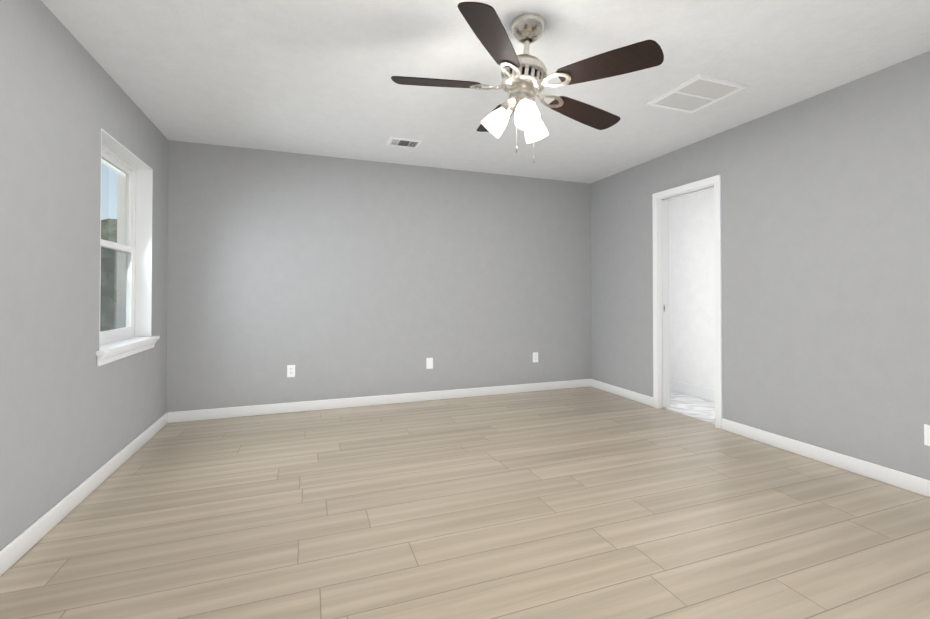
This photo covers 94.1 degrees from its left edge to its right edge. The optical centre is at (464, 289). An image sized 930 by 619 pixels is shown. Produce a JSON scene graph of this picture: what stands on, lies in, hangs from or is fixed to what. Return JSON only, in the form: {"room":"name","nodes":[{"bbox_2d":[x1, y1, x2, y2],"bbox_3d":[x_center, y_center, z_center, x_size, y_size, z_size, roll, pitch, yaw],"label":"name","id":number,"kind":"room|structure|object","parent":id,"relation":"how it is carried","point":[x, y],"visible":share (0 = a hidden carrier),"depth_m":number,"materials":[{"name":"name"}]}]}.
{"room":"empty bedroom","nodes":[
{"label":"empty bedroom","id":0,"kind":"room"},
{"bbox_2d":[0,0,167,550],"bbox_3d":[-1.750,-0.098,1.239,0.160,2.440,5.565,0,-1,-20],"label":"wall","id":1,"kind":"structure","parent":0,"point":[73,415],"depth_m":2.10,"materials":[{"name":"paint"}]},
{"bbox_2d":[0,412,171,575],"bbox_3d":[-1.660,1.076,1.239,0.018,0.092,5.285,0,-1,-20],"label":"baseboard","id":2,"kind":"structure","parent":1,"relation":"attached to","point":[15,550],"depth_m":2.19,"materials":[{"name":"white paint"}]},
{"bbox_2d":[102,159,125,177],"bbox_3d":[-2.379,-1.382,1.837,0.615,0.220,6.850,0,-1,-20],"label":"soffit","id":3,"kind":"structure","parent":1,"relation":"attached to","point":[115,169],"depth_m":4.51,"materials":[{"name":"white"}]},
{"bbox_2d":[100,144,135,344],"bbox_3d":[-2.401,-0.291,2.905,0.058,1.300,0.891,0,-1,-20],"label":"window unit","id":4,"kind":"structure","parent":1,"relation":"in","point":[128,248],"depth_m":3.15,"materials":[{"name":"white plastic"}]},
{"bbox_2d":[99,128,152,349],"bbox_3d":[-2.331,-0.291,2.930,0.104,1.298,0.891,0,-1,-20],"label":"window frame","id":5,"kind":"structure","parent":1,"relation":"in","point":[143,282],"depth_m":3.34,"materials":[{"name":"white paint"}]},
{"bbox_2d":[96,336,159,365],"bbox_3d":[-2.335,0.404,2.921,0.197,0.090,0.981,0,-1,-20],"label":"window sill","id":6,"kind":"structure","parent":1,"relation":"attached to","point":[112,351],"depth_m":2.83,"materials":[{"name":"white paint"}]},
{"bbox_2d":[166,140,590,411],"bbox_3d":[-0.497,-0.064,4.566,4.460,2.440,0.160,0,-1,-20],"label":"wall","id":7,"kind":"structure","parent":0,"point":[333,277],"depth_m":4.29,"materials":[{"name":"paint"}]},
{"bbox_2d":[287,365,294,376],"bbox_3d":[-1.630,0.766,4.059,0.070,0.114,0.007,0,-1,-20],"label":"electrical outlet","id":8,"kind":"object","parent":7,"relation":"attached to","point":[290,370],"visible":1,"depth_m":4.06,"materials":[{"name":"white plastic"}]},
{"bbox_2d":[172,379,591,422],"bbox_3d":[-0.510,1.109,4.456,4.310,0.092,0.014,0,-1,-20],"label":"baseboard","id":9,"kind":"structure","parent":7,"relation":"attached to","point":[229,412],"depth_m":4.28,"materials":[{"name":"white paint"}]},
{"bbox_2d":[426,358,432,368],"bbox_3d":[-0.368,0.771,4.516,0.070,0.114,0.006,0,-1,-20],"label":"electrical outlet","id":10,"kind":"object","parent":7,"relation":"attached to","point":[429,363],"visible":1,"depth_m":4.51,"materials":[{"name":"white plastic"}]},
{"bbox_2d":[533,352,537,361],"bbox_3d":[0.805,0.775,4.939,0.070,0.114,0.007,0,-1,-20],"label":"electrical outlet","id":11,"kind":"object","parent":7,"relation":"attached to","point":[535,356],"visible":1,"depth_m":4.94,"materials":[{"name":"white plastic"}]},
{"bbox_2d":[0,387,929,618],"bbox_3d":[0.695,1.171,2.110,5.360,0.080,5.565,0,-1,-20],"label":"floor","id":12,"kind":"structure","parent":0,"point":[583,503],"depth_m":2.07,"materials":[{"name":"brown wood"}]},
{"bbox_2d":[41,0,929,183],"bbox_3d":[0.347,-1.360,2.011,4.620,0.100,5.565,0,-1,-20],"label":"ceiling","id":13,"kind":"structure","parent":0,"point":[310,77],"depth_m":2.53,"materials":[{"name":"paint"}]},
{"bbox_2d":[386,137,421,147],"bbox_3d":[-0.536,-1.288,3.804,0.280,0.010,0.200,0,-1,-20],"label":"ceiling vent","id":14,"kind":"object","parent":13,"relation":"in","point":[402,142],"visible":1,"depth_m":3.80,"materials":[{"name":"white metal"}]},
{"bbox_2d":[391,2,663,162],"bbox_3d":[0.292,-0.959,2.176,1.258,0.699,1.249,0,-1,-20],"label":"fan","id":15,"kind":"object","parent":13,"relation":"hanging from","point":[525,77],"visible":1,"depth_m":2.04,"materials":[{"name":"brown wood"}]},
{"bbox_2d":[647,74,747,112],"bbox_3d":[1.538,-1.292,2.890,0.410,0.018,0.430,0,-1,-20],"label":"ceiling vent","id":16,"kind":"object","parent":13,"relation":"in","point":[696,93],"visible":1,"depth_m":2.86,"materials":[{"name":"white metal"}]},
{"bbox_2d":[669,188,714,389],"bbox_3d":[2.378,-0.067,4.261,0.740,2.440,2.500,0,-1,-20],"label":"wall","id":17,"kind":"structure","parent":0,"point":[691,293],"depth_m":4.74,"materials":[{"name":"paint"}]},
{"bbox_2d":[670,380,714,400],"bbox_3d":[2.331,1.097,4.231,0.640,0.112,2.300,0,-1,-20],"label":"baseboard","id":18,"kind":"structure","parent":17,"relation":"attached to","point":[696,391],"depth_m":4.71,"materials":[{"name":"white paint"}]},
{"bbox_2d":[591,51,929,479],"bbox_3d":[2.469,-0.083,2.744,0.120,2.440,5.285,0,-1,-20],"label":"wall","id":19,"kind":"structure","parent":0,"point":[825,213],"depth_m":2.91,"materials":[{"name":"paint"}]},
{"bbox_2d":[592,379,652,406],"bbox_3d":[1.684,1.112,4.701,0.018,0.092,0.978,0,-1,-20],"label":"baseboard","id":20,"kind":"structure","parent":19,"relation":"attached to","point":[622,392],"depth_m":4.64,"materials":[{"name":"white paint"}]},
{"bbox_2d":[652,175,722,428],"bbox_3d":[2.042,0.104,3.925,0.152,2.092,0.742,0,-1,-20],"label":"door frame","id":21,"kind":"structure","parent":19,"relation":"attached to","point":[661,345],"depth_m":4.20,"materials":[{"name":"white paint"}]},
{"bbox_2d":[722,418,929,497],"bbox_3d":[2.698,1.083,1.897,0.018,0.092,3.500,0,-1,-20],"label":"baseboard","id":22,"kind":"structure","parent":19,"relation":"attached to","point":[912,483],"depth_m":2.77,"materials":[{"name":"white paint"}]},
{"bbox_2d":[924,424,929,445],"bbox_3d":[2.541,0.798,2.351,0.007,0.114,0.070,0,-1,-20],"label":"electrical outlet","id":23,"kind":"object","parent":19,"relation":"attached to","point":[926,434],"visible":1,"depth_m":2.37,"materials":[{"name":"white plastic"}]},
{"label":"outside","id":24,"kind":"structure","parent":0,"visible":0},
{"bbox_3d":[-37.818,1.442,12.734,59.830,0.100,110.000,0,-1,-20],"label":"ground","id":25,"kind":"structure","parent":24,"visible":0},
{"bbox_2d":[100,219,116,330],"bbox_3d":[-8.428,-0.993,10.238,4.756,5.583,5.280,0,-1,-20],"label":"tree","id":26,"kind":"object","parent":25,"relation":"on","point":[109,224],"depth_m":8.38,"materials":[{"name":"green plant"}]},
{"bbox_2d":[116,174,125,328],"bbox_3d":[-4.664,-0.843,7.013,1.360,4.350,0.950,0,-1,-20],"label":"wing","id":27,"kind":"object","parent":25,"relation":"on","point":[120,230],"depth_m":6.46}
]}

